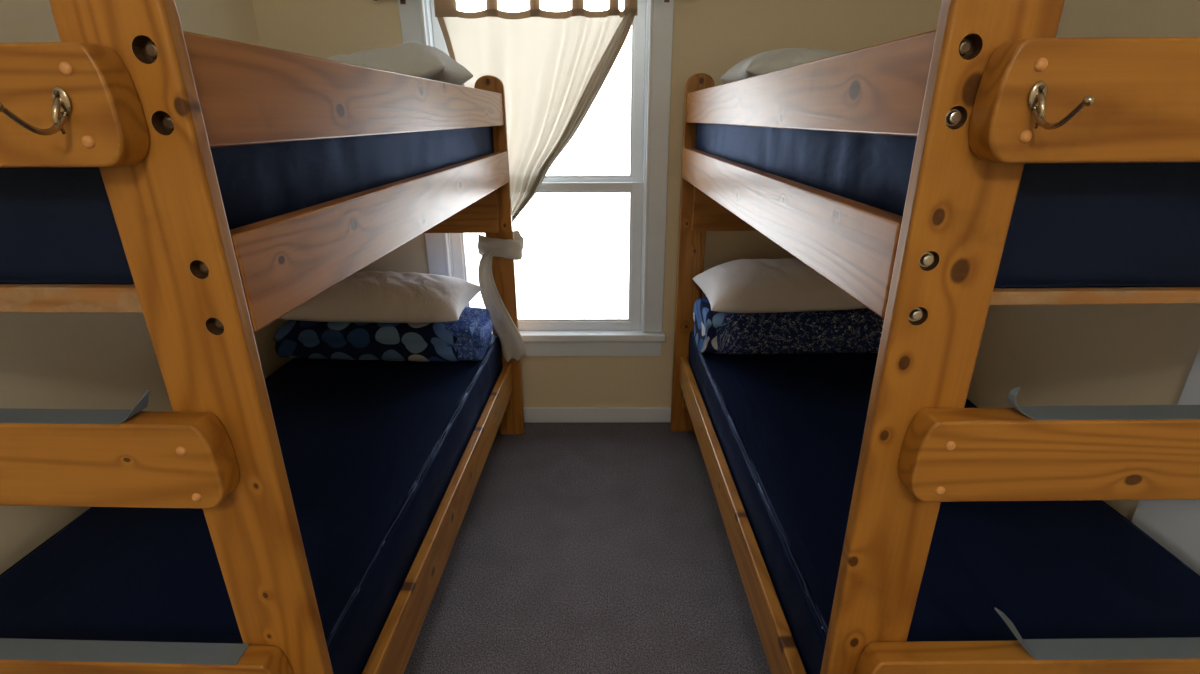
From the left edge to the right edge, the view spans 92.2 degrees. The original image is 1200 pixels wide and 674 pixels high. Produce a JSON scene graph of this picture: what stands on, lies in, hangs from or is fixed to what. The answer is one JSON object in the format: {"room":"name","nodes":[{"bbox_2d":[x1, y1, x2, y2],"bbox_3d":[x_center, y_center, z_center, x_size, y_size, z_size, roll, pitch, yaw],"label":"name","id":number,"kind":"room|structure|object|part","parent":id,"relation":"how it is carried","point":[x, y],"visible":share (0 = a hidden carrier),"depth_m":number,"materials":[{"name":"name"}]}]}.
{"room":"dormitory","nodes":[
{"label":"dormitory","id":0,"kind":"room"},
{"bbox_2d":[0,0,292,574],"bbox_3d":[-1.448,0.135,0.229,0.120,2.500,5.152,0,21,0],"label":"wall","id":1,"kind":"structure","parent":0,"point":[48,360],"depth_m":1.51,"materials":[{"name":"beige paint"}]},
{"bbox_2d":[404,422,770,673],"bbox_3d":[-0.024,1.346,0.681,2.955,0.100,5.152,0,21,0],"label":"floor","id":2,"kind":"structure","parent":0,"point":[578,547],"depth_m":1.99,"materials":[{"name":"carpet"}]},
{"bbox_2d":[0,0,524,673],"bbox_3d":[-0.866,0.065,1.659,0.925,1.604,1.950,0,21,2],"label":"bunk bed","id":3,"kind":"object","parent":2,"relation":"on","point":[137,97],"visible":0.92,"depth_m":0.73,"materials":[{"name":"brown wood"}]},
{"bbox_3d":[-0.529,-0.208,0.538,0.009,0.038,0.072,0,21,2],"label":"hook arm","id":4,"kind":"part","parent":3,"relation":"part of","materials":[{"name":"silver metal"}]},
{"bbox_3d":[-0.896,-0.236,0.599,0.835,0.116,0.040,0,21,2],"label":"rail","id":5,"kind":"part","parent":3,"relation":"part of","materials":[{"name":"brown wood"}]},
{"bbox_2d":[132,35,154,63],"bbox_3d":[-0.462,-0.295,0.594,0.027,0.027,0.017,0,21,2],"label":"hole","id":6,"kind":"object","parent":3,"relation":"in","point":[143,46],"depth_m":0.59,"materials":[{"name":"brown wood"}]},
{"bbox_2d":[151,111,171,134],"bbox_3d":[-0.463,-0.230,0.619,0.025,0.025,0.017,0,21,2],"label":"hole","id":7,"kind":"object","parent":3,"relation":"in","point":[161,121],"depth_m":0.62,"materials":[{"name":"brown wood"}]},
{"bbox_3d":[-0.488,0.370,0.854,0.117,1.604,0.027,0,21,2],"label":"post","id":8,"kind":"part","parent":3,"relation":"part of","materials":[{"name":"brown wood"}]},
{"bbox_2d":[190,260,208,278],"bbox_3d":[-0.464,-0.081,0.676,0.023,0.023,0.017,0,21,2],"label":"hole","id":9,"kind":"object","parent":3,"relation":"in","point":[199,269],"depth_m":0.67,"materials":[{"name":"brown wood"}]},
{"bbox_2d":[206,318,223,334],"bbox_3d":[-0.462,-0.016,0.701,0.023,0.023,0.017,0,21,2],"label":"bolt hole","id":10,"kind":"object","parent":3,"relation":"in","point":[214,326],"depth_m":0.70,"materials":[{"name":"brown wood"}]},
{"bbox_2d":[0,126,493,283],"bbox_3d":[-0.867,-0.477,1.513,0.833,0.206,1.766,0,21,2],"label":"mattress","id":11,"kind":"object","parent":3,"relation":"on","point":[58,225],"visible":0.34,"depth_m":0.74,"materials":[{"name":"blue fabric"}]},
{"bbox_2d":[327,42,472,84],"bbox_3d":[-0.761,-0.890,1.999,0.560,0.220,0.432,0,21,0],"label":"pillow","id":12,"kind":"object","parent":11,"relation":"on","point":[416,59],"visible":0.39,"depth_m":1.82,"materials":[{"name":"grey fabric"}]},
{"bbox_2d":[0,334,502,673],"bbox_3d":[-0.879,0.390,1.844,0.808,0.208,1.768,0,21,2],"label":"mattress","id":13,"kind":"object","parent":3,"relation":"on","point":[371,450],"visible":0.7,"depth_m":1.39,"materials":[{"name":"blue fabric"}]},
{"bbox_2d":[273,307,492,361],"bbox_3d":[-0.874,-0.029,2.407,0.842,0.173,0.354,1,21,4],"label":"duvet","id":14,"kind":"object","parent":13,"relation":"on","point":[468,338],"visible":0.8,"depth_m":2.26,"materials":[{"name":"blue fabric"}]},
{"bbox_2d":[280,271,482,322],"bbox_3d":[-0.871,-0.175,2.332,0.708,0.159,0.373,1,21,3],"label":"pillow","id":15,"kind":"object","parent":14,"relation":"on","point":[367,296],"visible":0.89,"depth_m":2.19,"materials":[{"name":"white fabric"}]},
{"bbox_3d":[-0.428,-0.585,1.457,0.032,0.118,1.784,0,21,2],"label":"guard rail","id":16,"kind":"part","parent":3,"relation":"part of","materials":[{"name":"brown wood"}]},
{"bbox_3d":[-0.420,-0.380,1.535,0.032,0.123,1.784,0,21,2],"label":"rail","id":17,"kind":"part","parent":3,"relation":"part of","materials":[{"name":"brown wood"}]},
{"bbox_3d":[-0.453,0.505,1.874,0.030,0.146,1.784,0,21,2],"label":"rail","id":18,"kind":"part","parent":3,"relation":"part of","materials":[{"name":"brown wood"}]},
{"bbox_3d":[-0.433,-0.276,2.545,0.117,1.604,0.027,0,21,2],"label":"post","id":19,"kind":"part","parent":3,"relation":"part of","materials":[{"name":"brown wood"}]},
{"bbox_2d":[670,0,1199,673],"bbox_3d":[0.835,0.053,1.660,0.968,1.608,1.964,0,21,0],"label":"bunk bed","id":20,"kind":"object","parent":2,"relation":"on","point":[987,93],"visible":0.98,"depth_m":0.73,"materials":[{"name":"brown wood"}]},
{"bbox_3d":[0.401,-0.289,2.563,0.115,1.608,0.027,0,21,0],"label":"post","id":21,"kind":"part","parent":20,"relation":"part of","materials":[{"name":"brown wood"}]},
{"bbox_3d":[0.395,0.468,1.875,0.030,0.132,1.798,0,21,0],"label":"rail","id":22,"kind":"part","parent":20,"relation":"part of","materials":[{"name":"brown wood"}]},
{"bbox_3d":[0.364,-0.399,1.544,0.032,0.121,1.798,0,21,0],"label":"rail","id":23,"kind":"part","parent":20,"relation":"part of","materials":[{"name":"brown wood"}]},
{"bbox_3d":[0.369,-0.596,1.468,0.032,0.110,1.798,0,21,0],"label":"guard rail","id":24,"kind":"part","parent":20,"relation":"part of","materials":[{"name":"brown wood"}]},
{"bbox_2d":[908,307,927,324],"bbox_3d":[0.384,-0.027,0.701,0.024,0.024,0.010,0,21,0],"label":"bolt","id":25,"kind":"object","parent":20,"relation":"in","point":[916,315],"depth_m":0.70,"materials":[{"name":"silver metal"}]},
{"bbox_2d":[920,251,938,270],"bbox_3d":[0.383,-0.090,0.676,0.024,0.024,0.010,0,21,0],"label":"bolt","id":26,"kind":"object","parent":20,"relation":"in","point":[929,260],"depth_m":0.67,"materials":[{"name":"silver metal"}]},
{"bbox_3d":[0.414,0.362,0.858,0.115,1.608,0.027,0,21,0],"label":"post","id":27,"kind":"part","parent":20,"relation":"part of","materials":[{"name":"brown wood"}]},
{"bbox_2d":[689,331,1199,673],"bbox_3d":[0.847,0.380,1.845,0.863,0.208,1.782,0,21,0],"label":"mattress","id":28,"kind":"object","parent":20,"relation":"on","point":[789,428],"visible":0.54,"depth_m":1.34,"materials":[{"name":"blue fabric"}]},
{"bbox_2d":[693,297,883,354],"bbox_3d":[0.813,-0.062,2.433,0.811,0.199,0.343,0,21,0],"label":"duvet","id":29,"kind":"object","parent":28,"relation":"on","point":[853,331],"visible":0.66,"depth_m":2.28,"materials":[{"name":"blue fabric"}]},
{"bbox_2d":[693,258,866,312],"bbox_3d":[0.753,-0.225,2.333,0.689,0.180,0.393,-1,21,-2],"label":"pillow","id":30,"kind":"object","parent":29,"relation":"on","point":[788,284],"visible":0.73,"depth_m":2.19,"materials":[{"name":"white fabric"}]},
{"bbox_2d":[695,123,1199,287],"bbox_3d":[0.831,-0.481,1.517,0.876,0.217,1.780,0,21,0],"label":"mattress","id":31,"kind":"object","parent":20,"relation":"on","point":[1072,224],"visible":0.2,"depth_m":0.71,"materials":[{"name":"blue fabric"}]},
{"bbox_2d":[720,48,844,82],"bbox_3d":[0.786,-0.893,1.997,0.663,0.197,0.432,0,21,0],"label":"pillow","id":32,"kind":"object","parent":31,"relation":"on","point":[777,59],"visible":0.29,"depth_m":1.82,"materials":[{"name":"grey fabric"}]},
{"bbox_2d":[948,106,966,128],"bbox_3d":[0.381,-0.236,0.621,0.024,0.024,0.010,0,21,0],"label":"bolt","id":33,"kind":"object","parent":20,"relation":"in","point":[957,115],"depth_m":0.62,"materials":[{"name":"silver metal"}]},
{"bbox_2d":[963,33,982,59],"bbox_3d":[0.380,-0.301,0.600,0.025,0.025,0.017,0,21,0],"label":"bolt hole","id":34,"kind":"object","parent":20,"relation":"in","point":[972,42],"depth_m":0.60,"materials":[{"name":"metal"}]},
{"bbox_3d":[0.432,-0.215,0.542,0.009,0.038,0.072,0,21,0],"label":"hook arm","id":35,"kind":"part","parent":20,"relation":"part of","materials":[{"name":"silver metal"}]},
{"bbox_3d":[0.838,-0.243,0.594,0.888,0.116,0.040,0,21,0],"label":"rail","id":36,"kind":"part","parent":20,"relation":"part of","materials":[{"name":"brown wood"}]},
{"bbox_2d":[252,0,941,406],"bbox_3d":[-0.013,-0.763,2.558,2.715,2.500,0.140,0,21,0],"label":"wall","id":37,"kind":"structure","parent":0,"point":[710,37],"depth_m":2.33,"materials":[{"name":"beige paint"}]},
{"bbox_2d":[398,0,673,355],"bbox_3d":[-0.247,-0.782,2.519,1.114,1.834,0.182,0,21,0],"label":"window","id":38,"kind":"structure","parent":37,"relation":"in","point":[641,333],"depth_m":2.56,"materials":[{"name":"white paint"}]},
{"bbox_2d":[374,0,668,3],"bbox_3d":[-0.260,-1.321,2.219,1.251,0.058,0.056,0,21,0],"label":"curtain rod","id":39,"kind":"object","parent":38,"relation":"attached to","point":[401,1],"visible":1,"depth_m":2.25,"materials":[{"name":"metal"}]},
{"bbox_2d":[434,0,637,361],"bbox_3d":[-0.245,-0.610,2.416,0.786,1.492,0.193,0,21,0],"label":"curtain","id":40,"kind":"object","parent":39,"relation":"hanging from","point":[551,67],"visible":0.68,"depth_m":2.31,"materials":[{"name":"beige fabric"}]},
{"bbox_3d":[-0.246,-0.848,2.395,0.783,0.898,0.058,0,21,0],"label":"panel","id":41,"kind":"part","parent":40,"relation":"part of","materials":[{"name":"beige fabric"}]},
{"bbox_3d":[-0.247,-1.097,2.429,0.869,0.948,0.034,0,21,0],"label":"sash","id":42,"kind":"part","parent":38,"relation":"part of","materials":[{"name":"white paint"}]},
{"bbox_3d":[-0.244,-0.360,2.670,0.869,0.689,0.034,0,21,0],"label":"sash","id":43,"kind":"part","parent":38,"relation":"part of","materials":[{"name":"white paint"}]},
{"bbox_2d":[523,407,670,422],"bbox_3d":[-0.008,0.394,2.918,2.715,0.082,0.014,0,21,0],"label":"baseboard","id":44,"kind":"structure","parent":37,"relation":"attached to","point":[531,414],"depth_m":2.91,"materials":[{"name":"white paint"}]},
{"bbox_2d":[941,0,1199,520],"bbox_3d":[1.387,0.128,0.206,0.120,2.500,5.152,0,21,0],"label":"wall","id":45,"kind":"structure","parent":0,"point":[1102,354],"depth_m":1.55,"materials":[{"name":"beige paint"}]},
{"bbox_2d":[1131,348,1199,574],"bbox_3d":[1.324,0.001,1.053,0.020,1.968,0.385,0,21,0],"label":"trim","id":46,"kind":"structure","parent":45,"relation":"attached to","point":[1174,524],"depth_m":1.31,"materials":[{"name":"white paint"}]}
]}

